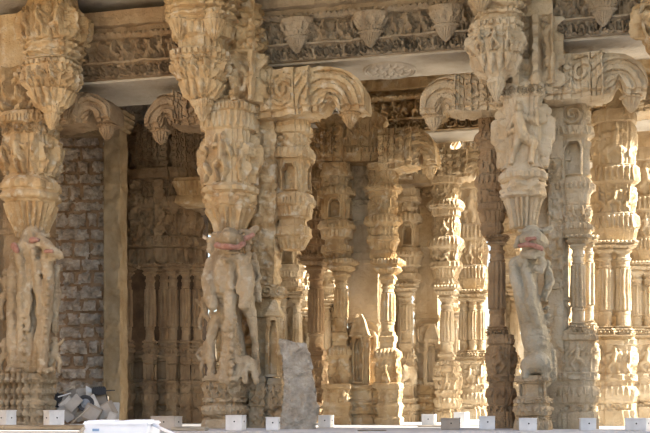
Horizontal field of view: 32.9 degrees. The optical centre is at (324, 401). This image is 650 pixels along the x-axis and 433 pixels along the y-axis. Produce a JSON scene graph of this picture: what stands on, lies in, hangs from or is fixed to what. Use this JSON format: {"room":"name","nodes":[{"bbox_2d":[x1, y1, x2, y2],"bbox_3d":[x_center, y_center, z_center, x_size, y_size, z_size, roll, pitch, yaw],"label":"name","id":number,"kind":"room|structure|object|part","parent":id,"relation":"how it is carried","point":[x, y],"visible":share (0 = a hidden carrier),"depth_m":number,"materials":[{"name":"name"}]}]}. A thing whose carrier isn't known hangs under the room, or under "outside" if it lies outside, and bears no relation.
{"room":"house of worship","nodes":[
{"label":"house of worship","id":0,"kind":"room"},
{"bbox_2d":[0,126,3,372],"bbox_3d":[-5.900,-2.150,15.900,3.400,4.900,0.500,0,0,0],"label":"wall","id":1,"kind":"structure","parent":0,"point":[1,136],"depth_m":15.65,"materials":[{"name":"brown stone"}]},
{"bbox_2d":[56,138,103,423],"bbox_3d":[-3.434,-1.681,15.344,0.843,3.962,0.512,0,0,0],"label":"wall","id":2,"kind":"structure","parent":0,"point":[79,218],"depth_m":15.17,"materials":[{"name":"stone"}]},
{"bbox_2d":[60,129,103,138],"bbox_3d":[-3.418,-3.720,15.250,0.950,0.180,0.500,0,0,0],"label":"trim","id":3,"kind":"structure","parent":2,"relation":"on","point":[93,134],"depth_m":15.02,"materials":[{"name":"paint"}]},
{"bbox_2d":[0,0,164,14],"bbox_3d":[-1.560,-4.880,12.630,14.000,0.300,2.850,0,0,14],"label":"ceiling","id":4,"kind":"structure","parent":0,"point":[6,6],"depth_m":13.12,"materials":[{"name":"stone"}]},
{"bbox_2d":[86,386,114,400],"bbox_3d":[-2.797,-0.093,13.702,0.354,0.221,0.149,0,0,-8],"label":"floodlight","id":5,"kind":"object","parent":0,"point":[99,390],"visible":0.92,"depth_m":13.64,"materials":[{"name":"metal"}]},
{"bbox_2d":[95,395,108,404],"bbox_3d":[-2.810,-0.025,13.797,0.174,0.130,0.170,0,0,-6],"label":"box","id":6,"kind":"object","parent":5,"relation":"attached to","point":[101,399],"visible":0.52,"depth_m":13.72,"materials":[{"name":"beige metal"}]},
{"bbox_3d":[-2.802,-0.025,13.718,0.141,0.092,0.012,6,-1,-6],"label":"plate","id":7,"kind":"part","parent":6,"relation":"part of","materials":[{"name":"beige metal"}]},
{"bbox_2d":[131,215,207,375],"bbox_3d":[-3.560,-2.200,20.523,2.800,5.000,0.400,0,0,14],"label":"wall","id":8,"kind":"structure","parent":0,"point":[138,283],"depth_m":20.27,"materials":[{"name":"stone"}]},
{"bbox_2d":[0,420,649,432],"bbox_3d":[2.866,0.550,23.616,44.000,0.500,26.500,0,0,14],"label":"floor","id":9,"kind":"structure","parent":0,"point":[407,427],"depth_m":11.58,"materials":[{"name":"stone"}]},
{"bbox_2d":[0,410,16,424],"bbox_3d":[-3.596,0.196,12.399,0.176,0.209,0.167,0,0,29],"label":"box","id":10,"kind":"object","parent":9,"relation":"on","point":[7,417],"visible":0.91,"depth_m":12.33,"materials":[{"name":"white paint"}]},
{"bbox_2d":[0,425,83,429],"bbox_3d":[-3.083,0.275,11.900,1.311,0.050,0.310,0,0,3],"label":"floor slab","id":11,"kind":"structure","parent":9,"relation":"on","point":[2,427],"depth_m":11.75,"materials":[{"name":"stone"}]},
{"bbox_2d":[43,410,64,424],"bbox_3d":[-3.055,0.196,12.399,0.129,0.209,0.207,0,0,43],"label":"box","id":12,"kind":"object","parent":9,"relation":"on","point":[51,417],"visible":0.87,"depth_m":12.34,"materials":[{"name":"white paint"}]},
{"bbox_2d":[0,0,124,424],"bbox_3d":[-3.718,-2.208,13.263,2.411,5.015,1.358,0,0,14],"label":"pillar","id":13,"kind":"structure","parent":9,"relation":"on","point":[42,45],"depth_m":12.92,"materials":[{"name":"brown stone"}]},
{"bbox_2d":[57,404,74,422],"bbox_3d":[-3.155,0.134,13.398,0.210,0.242,0.121,0,0,-15],"label":"box","id":14,"kind":"object","parent":9,"relation":"on","point":[68,416],"visible":0.86,"depth_m":13.35,"materials":[{"name":"beige cardboard"}]},
{"bbox_2d":[58,395,70,406],"bbox_3d":[-3.155,0.012,13.398,0.198,0.192,0.120,0,0,-6],"label":"box","id":15,"kind":"object","parent":14,"relation":"on","point":[65,400],"visible":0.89,"depth_m":13.34,"materials":[{"name":"white metal"}]},
{"bbox_3d":[-3.144,0.020,13.352,0.146,0.080,0.012,-40,15,-4],"label":"plate","id":16,"kind":"part","parent":15,"relation":"part of","materials":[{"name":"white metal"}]},
{"bbox_3d":[-3.143,0.138,13.353,0.099,0.170,0.012,-35,12,-9],"label":"plate","id":17,"kind":"part","parent":14,"relation":"part of","materials":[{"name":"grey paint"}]},
{"bbox_2d":[65,394,82,411],"bbox_3d":[-3.046,0.012,13.347,0.224,0.227,0.116,0,0,-3],"label":"box","id":18,"kind":"object","parent":14,"relation":"on","point":[73,403],"visible":1,"depth_m":13.30,"materials":[{"name":"grey paint"}]},
{"bbox_3d":[-3.040,0.016,13.301,0.103,0.160,0.012,44,-2,-8],"label":"plate","id":19,"kind":"part","parent":18,"relation":"part of","materials":[{"name":"grey paint"}]},
{"bbox_3d":[-3.117,0.074,13.497,0.164,0.213,0.170,32,0,-10],"label":"box","id":20,"kind":"object","parent":14,"relation":"on","visible":0},
{"bbox_2d":[54,392,62,406],"bbox_3d":[-3.289,-0.025,13.548,0.127,0.192,0.121,0,0,-10],"label":"box","id":21,"kind":"object","parent":20,"relation":"on","point":[56,398],"visible":0.53,"depth_m":13.50,"materials":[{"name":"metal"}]},
{"bbox_3d":[-3.280,-0.020,13.501,0.077,0.136,0.012,15,3,-11],"label":"plate","id":22,"kind":"part","parent":21,"relation":"part of","materials":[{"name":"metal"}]},
{"bbox_2d":[74,409,84,421],"bbox_3d":[-3.028,0.161,13.598,0.166,0.178,0.140,0,0,-23],"label":"box","id":23,"kind":"object","parent":9,"relation":"on","point":[79,411],"visible":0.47,"depth_m":13.54,"materials":[{"name":"white metal"}]},
{"bbox_3d":[-3.004,0.172,13.549,0.113,0.105,0.012,-19,19,-22],"label":"plate","id":24,"kind":"part","parent":23,"relation":"part of","materials":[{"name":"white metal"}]},
{"bbox_2d":[71,407,89,423],"bbox_3d":[-2.922,0.161,13.150,0.238,0.214,0.022,0,0,-26],"label":"wooden rod","id":25,"kind":"object","parent":9,"relation":"on","point":[88,408],"visible":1,"depth_m":13.14,"materials":[{"name":"wood"}]},
{"bbox_2d":[81,403,102,420],"bbox_3d":[-2.838,0.134,13.398,0.268,0.272,0.153,0,0,-6],"label":"box","id":26,"kind":"object","parent":9,"relation":"on","point":[94,412],"visible":0.74,"depth_m":13.33,"materials":[{"name":"beige cardboard"}]},
{"bbox_2d":[78,395,93,410],"bbox_3d":[-2.924,0.017,13.417,0.208,0.207,0.136,0,0,-15],"label":"round lamp","id":27,"kind":"object","parent":26,"relation":"on","point":[86,398],"visible":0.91,"depth_m":13.37,"materials":[{"name":"grey paint"}]},
{"bbox_3d":[-2.911,0.017,13.372,0.144,0.144,0.024,0,-9,-14],"label":"glass","id":28,"kind":"part","parent":27,"relation":"part of","materials":[{"name":"grey glass"}]},
{"bbox_3d":[-2.835,0.140,13.335,0.169,0.158,0.012,29,3,-5],"label":"plate","id":29,"kind":"part","parent":26,"relation":"part of","materials":[{"name":"beige cardboard"}]},
{"bbox_2d":[99,400,117,419],"bbox_3d":[-2.688,0.111,13.498,0.275,0.267,0.169,0,0,11],"label":"box","id":30,"kind":"object","parent":9,"relation":"on","point":[108,406],"visible":0.77,"depth_m":13.42,"materials":[{"name":"grey cardboard"}]},
{"bbox_2d":[90,394,99,407],"bbox_3d":[-2.812,0.012,13.447,0.155,0.220,0.088,0,0,-11],"label":"box","id":31,"kind":"object","parent":30,"relation":"on","point":[96,403],"visible":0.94,"depth_m":13.40,"materials":[{"name":"white metal"}]},
{"bbox_3d":[-2.699,0.117,13.427,0.183,0.144,0.012,-29,0,10],"label":"plate","id":32,"kind":"part","parent":30,"relation":"part of","materials":[{"name":"grey paint"}]},
{"bbox_2d":[113,402,119,419],"bbox_3d":[-2.584,0.111,13.598,0.090,0.216,0.042,0,0,0],"label":"board","id":33,"kind":"object","parent":30,"relation":"on","point":[117,404],"visible":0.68,"depth_m":13.59,"materials":[{"name":"white metal"}]},
{"bbox_3d":[-2.584,0.111,13.588,0.070,0.170,0.012,2,-3,0],"label":"plate","id":34,"kind":"part","parent":33,"relation":"part of","materials":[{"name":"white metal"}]},
{"bbox_2d":[106,411,117,419],"bbox_3d":[-2.595,0.183,13.398,0.131,0.146,0.099,0,0,-3],"label":"box","id":35,"kind":"object","parent":9,"relation":"on","point":[111,416],"visible":0.75,"depth_m":13.35,"materials":[{"name":"grey cardboard"}]},
{"bbox_3d":[-2.592,0.186,13.359,0.084,0.092,0.012,23,4,-5],"label":"plate","id":36,"kind":"part","parent":35,"relation":"part of","materials":[{"name":"beige cardboard"}]},
{"bbox_2d":[103,108,135,419],"bbox_3d":[-2.865,-1.834,15.000,0.454,4.241,0.458,0,0,14],"label":"pier","id":37,"kind":"object","parent":9,"relation":"on","point":[115,346],"visible":0.87,"depth_m":14.90,"materials":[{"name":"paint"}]},
{"bbox_2d":[150,416,182,429],"bbox_3d":[-1.729,0.227,11.999,0.301,0.146,0.187,0,0,20],"label":"box","id":38,"kind":"object","parent":9,"relation":"on","point":[167,422],"visible":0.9,"depth_m":11.91,"materials":[{"name":"grey paint"}]},
{"bbox_3d":[-1.729,0.161,12.000,0.300,0.014,0.186,0,0,20],"label":"lid","id":39,"kind":"part","parent":38,"relation":"part of","materials":[{"name":"grey paint"}]},
{"bbox_2d":[127,124,206,422],"bbox_3d":[-2.279,-1.868,15.982,1.686,4.336,1.112,0,0,21],"label":"pillar","id":40,"kind":"structure","parent":9,"relation":"on","point":[166,226],"depth_m":15.70,"materials":[{"name":"brown stone"}]},
{"bbox_2d":[118,104,337,128],"bbox_3d":[-1.710,-4.327,16.224,3.778,0.807,1.060,0,0,14],"label":"beam","id":41,"kind":"structure","parent":40,"relation":"on","point":[139,111],"depth_m":16.04,"materials":[{"name":"stone"}]},
{"bbox_2d":[171,427,208,430],"bbox_3d":[-1.411,0.280,11.500,0.369,0.040,0.212,0,0,6],"label":"floor slab","id":42,"kind":"structure","parent":9,"relation":"on","point":[173,428],"depth_m":11.41,"materials":[{"name":"stone"}]},
{"bbox_2d":[208,218,220,370],"bbox_3d":[-1.987,-1.838,21.986,1.334,4.276,0.654,0,0,14],"label":"pillar","id":43,"kind":"structure","parent":9,"relation":"on","point":[210,229],"depth_m":21.83,"materials":[{"name":"stone"}]},
{"bbox_2d":[225,415,246,429],"bbox_3d":[-0.946,0.220,11.699,0.185,0.161,0.187,0,0,13],"label":"box","id":44,"kind":"object","parent":9,"relation":"on","point":[233,422],"visible":0.98,"depth_m":11.62,"materials":[{"name":"white paint"}]},
{"bbox_2d":[144,0,371,428],"bbox_3d":[-0.807,-2.208,12.988,2.576,5.015,1.685,0,0,-13],"label":"pillar","id":45,"kind":"structure","parent":9,"relation":"on","point":[255,157],"depth_m":12.57,"materials":[{"name":"stone"}]},
{"bbox_2d":[79,6,180,105],"bbox_3d":[-2.066,-4.207,13.490,2.492,0.807,1.376,0,0,14],"label":"beam","id":46,"kind":"structure","parent":45,"relation":"on","point":[127,60],"depth_m":13.01,"materials":[{"name":"brown stone"}]},
{"bbox_2d":[247,0,474,80],"bbox_3d":[0.730,-4.301,12.916,3.387,0.859,1.194,0,0,14],"label":"beam","id":47,"kind":"structure","parent":45,"relation":"on","point":[367,39],"depth_m":12.59,"materials":[{"name":"stone"}]},
{"bbox_2d":[280,16,313,53],"bbox_3d":[-0.318,-4.215,12.691,0.408,0.390,0.246,0,0,14],"label":"pendant","id":48,"kind":"object","parent":47,"relation":"attached to","point":[296,32],"depth_m":12.65,"materials":[{"name":"stone"}]},
{"bbox_2d":[353,9,388,47],"bbox_3d":[0.521,-4.215,12.480,0.405,0.390,0.245,0,0,14],"label":"pendant","id":49,"kind":"object","parent":47,"relation":"attached to","point":[370,26],"depth_m":12.44,"materials":[{"name":"stone"}]},
{"bbox_2d":[428,3,464,41],"bbox_3d":[1.355,-4.215,12.271,0.410,0.390,0.242,0,0,14],"label":"pendant","id":50,"kind":"object","parent":47,"relation":"attached to","point":[446,21],"depth_m":12.23,"materials":[{"name":"stone"}]},
{"bbox_2d":[265,417,280,429],"bbox_3d":[-0.557,0.231,11.800,0.144,0.138,0.147,0,0,6],"label":"box","id":51,"kind":"object","parent":9,"relation":"on","point":[272,423],"visible":0.99,"depth_m":11.73,"materials":[{"name":"white paint"}]},
{"bbox_2d":[280,249,306,377],"bbox_3d":[-0.661,-1.839,20.495,1.434,4.279,0.682,0,0,14],"label":"pillar","id":52,"kind":"structure","parent":9,"relation":"on","point":[292,272],"depth_m":20.29,"materials":[{"name":"stone"}]},
{"bbox_2d":[278,338,319,428],"bbox_3d":[-0.290,-0.212,12.348,0.469,1.025,0.464,0,0,0],"label":"stone slab","id":53,"kind":"object","parent":9,"relation":"on","point":[300,407],"visible":0.98,"depth_m":12.24,"materials":[{"name":"grey stone"}]},
{"bbox_2d":[301,265,309,347],"bbox_3d":[-0.463,-1.837,24.988,1.365,4.274,0.659,0,0,14],"label":"pillar","id":54,"kind":"structure","parent":9,"relation":"on","point":[304,305],"depth_m":24.79,"materials":[{"name":"stone"}]},
{"bbox_2d":[296,163,328,422],"bbox_3d":[-0.155,-1.895,15.908,0.597,4.389,0.600,0,0,14],"label":"round column","id":55,"kind":"structure","parent":9,"relation":"on","point":[312,257],"depth_m":15.78,"materials":[{"name":"brown stone"}]},
{"bbox_2d":[318,415,333,427],"bbox_3d":[0.012,0.228,12.999,0.156,0.145,0.187,0,0,14],"label":"box","id":56,"kind":"object","parent":9,"relation":"on","point":[324,421],"visible":0.94,"depth_m":12.92,"materials":[{"name":"white paint"}]},
{"bbox_2d":[322,268,347,383],"bbox_3d":[0.150,-1.839,21.995,1.409,4.277,0.668,0,0,14],"label":"pillar","id":57,"kind":"structure","parent":9,"relation":"on","point":[328,283],"depth_m":21.82,"materials":[{"name":"stone"}]},
{"bbox_2d":[357,430,386,430],"bbox_3d":[0.487,0.294,11.400,0.312,0.012,0.111,0,0,-6],"label":"floor strip","id":58,"kind":"object","parent":9,"relation":"on","point":[357,430],"visible":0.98,"depth_m":11.35,"materials":[{"name":"beige metal"}]},
{"bbox_2d":[309,112,440,424],"bbox_3d":[0.613,-1.811,14.979,1.958,4.222,1.046,0,0,14],"label":"pillar","id":59,"kind":"structure","parent":9,"relation":"on","point":[361,165],"depth_m":14.72,"materials":[{"name":"stone"}]},
{"bbox_2d":[394,212,402,350],"bbox_3d":[1.285,-1.838,19.987,1.167,4.276,0.654,0,0,14],"label":"pillar","id":60,"kind":"structure","parent":9,"relation":"on","point":[398,303],"depth_m":19.82,"materials":[{"name":"stone"}]},
{"bbox_2d":[412,292,415,353],"bbox_3d":[2.063,-1.838,22.988,1.328,4.275,0.659,0,0,14],"label":"pillar","id":61,"kind":"structure","parent":9,"relation":"on","point":[414,301],"depth_m":22.86,"materials":[{"name":"stone"}]},
{"bbox_2d":[421,414,436,424],"bbox_3d":[1.324,0.228,13.999,0.164,0.145,0.187,0,0,17],"label":"box","id":62,"kind":"object","parent":9,"relation":"on","point":[427,419],"visible":0.9,"depth_m":13.92,"materials":[{"name":"white paint"}]},
{"bbox_2d":[417,425,440,426],"bbox_3d":[1.259,0.290,13.200,0.310,0.020,0.150,0,0,-3],"label":"floor strip","id":63,"kind":"object","parent":9,"relation":"on","point":[417,425],"visible":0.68,"depth_m":13.14,"materials":[{"name":"beige stone"}]},
{"bbox_2d":[395,142,479,421],"bbox_3d":[1.686,-2.127,16.864,1.716,4.853,0.970,0,0,11],"label":"pillar","id":64,"kind":"structure","parent":9,"relation":"on","point":[431,245],"depth_m":16.58,"materials":[{"name":"stone"}]},
{"bbox_2d":[338,59,649,142],"bbox_3d":[3.742,-4.327,15.796,7.236,0.807,1.053,0,0,14],"label":"beam","id":65,"kind":"structure","parent":64,"relation":"on","point":[398,100],"depth_m":16.05,"materials":[{"name":"stone"}]},
{"bbox_2d":[441,109,449,123],"bbox_3d":[1.700,-4.215,15.891,0.402,0.390,0.244,0,0,14],"label":"pendant","id":66,"kind":"object","parent":65,"relation":"attached to","point":[446,120],"depth_m":15.86,"materials":[{"name":"stone"}]},
{"bbox_2d":[440,296,459,359],"bbox_3d":[2.880,-1.837,24.990,1.318,4.274,0.659,0,0,14],"label":"pillar","id":67,"kind":"structure","parent":9,"relation":"on","point":[456,346],"depth_m":24.78,"materials":[{"name":"stone"}]},
{"bbox_2d":[441,418,459,429],"bbox_3d":[1.358,0.237,11.899,0.206,0.126,0.207,0,0,9],"label":"box","id":68,"kind":"object","parent":9,"relation":"on","point":[446,423],"visible":1,"depth_m":11.80,"materials":[{"name":"beige metal"}]},
{"bbox_3d":[1.358,0.181,11.900,0.206,0.014,0.206,0,0,9],"label":"lid","id":69,"kind":"part","parent":68,"relation":"part of","materials":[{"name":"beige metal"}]},
{"bbox_2d":[453,412,469,426],"bbox_3d":[1.663,0.212,13.399,0.147,0.176,0.207,0,0,23],"label":"box","id":70,"kind":"object","parent":9,"relation":"on","point":[464,416],"visible":0.82,"depth_m":13.31,"materials":[{"name":"white paint"}]},
{"bbox_2d":[455,174,488,419],"bbox_3d":[2.537,-2.125,18.980,1.516,4.849,0.794,0,0,14],"label":"pillar","id":71,"kind":"structure","parent":9,"relation":"on","point":[473,278],"depth_m":18.76,"materials":[{"name":"stone"}]},
{"bbox_2d":[460,140,591,168],"bbox_3d":[5.796,-4.327,17.954,8.311,0.807,1.057,0,0,14],"label":"beam","id":72,"kind":"structure","parent":71,"relation":"on","point":[465,144],"depth_m":18.42,"materials":[{"name":"stone"}]},
{"bbox_2d":[479,416,494,429],"bbox_3d":[1.768,0.227,11.999,0.178,0.146,0.187,0,0,9],"label":"box","id":73,"kind":"object","parent":9,"relation":"on","point":[485,422],"visible":1,"depth_m":11.91,"materials":[{"name":"white paint"}]},
{"bbox_2d":[502,211,521,418],"bbox_3d":[3.320,-1.839,19.991,1.323,4.278,0.663,0,0,14],"label":"pillar","id":74,"kind":"structure","parent":9,"relation":"on","point":[511,318],"depth_m":19.78,"materials":[{"name":"stone"}]},
{"bbox_2d":[519,418,536,430],"bbox_3d":[2.123,0.234,11.499,0.188,0.132,0.167,0,0,11],"label":"box","id":75,"kind":"object","parent":9,"relation":"on","point":[525,424],"visible":1,"depth_m":11.42,"materials":[{"name":"white paint"}]},
{"bbox_2d":[420,0,647,429],"bbox_3d":[2.263,-2.178,12.144,2.490,4.955,1.584,0,0,14],"label":"pillar","id":76,"kind":"structure","parent":9,"relation":"on","point":[531,99],"depth_m":12.10,"materials":[{"name":"stone"}]},
{"bbox_2d":[470,0,491,11],"bbox_3d":[1.646,-4.241,11.603,0.246,0.253,0.241,0,0,14],"label":"pendant","id":77,"kind":"object","parent":76,"relation":"attached to","point":[480,5],"depth_m":11.57,"materials":[{"name":"stone"}]},
{"bbox_2d":[542,0,649,58],"bbox_3d":[4.182,-4.327,11.976,3.963,0.807,1.203,0,0,14],"label":"beam","id":78,"kind":"structure","parent":76,"relation":"on","point":[587,25],"depth_m":11.90,"materials":[{"name":"stone"}]},
{"bbox_2d":[584,0,620,26],"bbox_3d":[2.984,-4.215,11.783,0.417,0.390,0.247,0,0,14],"label":"pendant","id":79,"kind":"object","parent":78,"relation":"attached to","point":[597,13],"depth_m":11.78,"materials":[{"name":"stone"}]},
{"bbox_2d":[629,0,649,55],"bbox_3d":[3.458,-4.039,11.604,0.498,0.822,0.543,0,0,-23],"label":"corbel","id":80,"kind":"object","parent":78,"relation":"hanging from","point":[639,24],"visible":1,"depth_m":11.57,"materials":[{"name":"stone"}]},
{"bbox_2d":[570,204,592,321],"bbox_3d":[4.051,-1.839,18.987,1.247,4.278,0.650,0,0,14],"label":"pillar","id":81,"kind":"structure","parent":9,"relation":"on","point":[571,257],"depth_m":18.80,"materials":[{"name":"stone"}]},
{"bbox_2d":[579,418,596,429],"bbox_3d":[2.792,0.235,11.699,0.170,0.129,0.167,0,0,7],"label":"box","id":82,"kind":"object","parent":9,"relation":"on","point":[584,423],"visible":0.98,"depth_m":11.62,"materials":[{"name":"white paint"}]},
{"bbox_2d":[590,79,649,425],"bbox_3d":[3.939,-1.969,13.843,1.328,4.537,0.913,0,0,14],"label":"pillar","id":83,"kind":"structure","parent":9,"relation":"on","point":[614,171],"depth_m":13.70,"materials":[{"name":"stone"}]},
{"bbox_2d":[624,418,649,430],"bbox_3d":[3.301,0.235,11.599,0.231,0.131,0.207,0,0,32],"label":"box","id":84,"kind":"object","parent":9,"relation":"on","point":[631,424],"visible":1,"depth_m":11.51,"materials":[{"name":"white paint"}]},
{"bbox_3d":[3.301,0.176,11.600,0.230,0.014,0.206,0,0,32],"label":"lid","id":85,"kind":"part","parent":84,"relation":"part of","materials":[{"name":"white paint"}]},
{"bbox_2d":[630,131,649,417],"bbox_3d":[4.811,-1.977,16.481,0.719,4.555,0.795,0,0,14],"label":"pillar","id":86,"kind":"structure","parent":9,"relation":"on","point":[640,255],"depth_m":16.27,"materials":[{"name":"stone"}]},
{"bbox_2d":[215,334,523,405],"bbox_3d":[6.000,-1.000,46.000,80.001,3.600,0.800,0,0,7],"label":"wall","id":87,"kind":"structure","parent":0,"point":[521,348],"depth_m":45.35,"materials":[{"name":"stone"}]},
{"bbox_3d":[0.000,0.530,5.600,30.000,0.440,9.000,0,0,0],"label":"floor","id":88,"kind":"structure","parent":0,"visible":0},
{"bbox_2d":[83,419,160,432],"bbox_3d":[-1.516,0.222,8.250,0.480,0.176,0.500,0,0,2],"label":"crate","id":89,"kind":"object","parent":88,"relation":"on","point":[137,425],"visible":0.98,"depth_m":8.01,"materials":[{"name":"white plastic"}]},
{"bbox_3d":[-1.516,0.157,8.250,0.480,0.030,0.500,0,0,2],"label":"crate lid","id":90,"kind":"part","parent":89,"relation":"part of","materials":[{"name":"white plastic"}]},
{"bbox_2d":[151,423,173,432],"bbox_3d":[-1.135,0.214,7.950,0.024,0.155,0.825,0,0,-32],"label":"pole","id":91,"kind":"object","parent":88,"relation":"on","point":[153,424],"visible":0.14,"depth_m":8.03,"materials":[{"name":"plastic"}]},
{"bbox_3d":[-3.224,-0.050,13.797,0.213,0.098,0.137,-29,14,-5],"label":"box","id":92,"kind":"object","parent":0,"visible":0},
{"bbox_2d":[66,388,85,396],"bbox_3d":[-3.101,-0.100,13.748,0.192,0.159,0.197,0,0,28],"label":"box","id":93,"kind":"object","parent":92,"relation":"on","point":[82,391],"visible":0.53,"depth_m":13.68,"materials":[{"name":"grey paint"}]},
{"bbox_3d":[-3.142,-0.091,13.671,0.155,0.098,0.012,-8,2,28],"label":"plate","id":94,"kind":"part","parent":93,"relation":"part of","materials":[{"name":"grey paint"}]}
]}

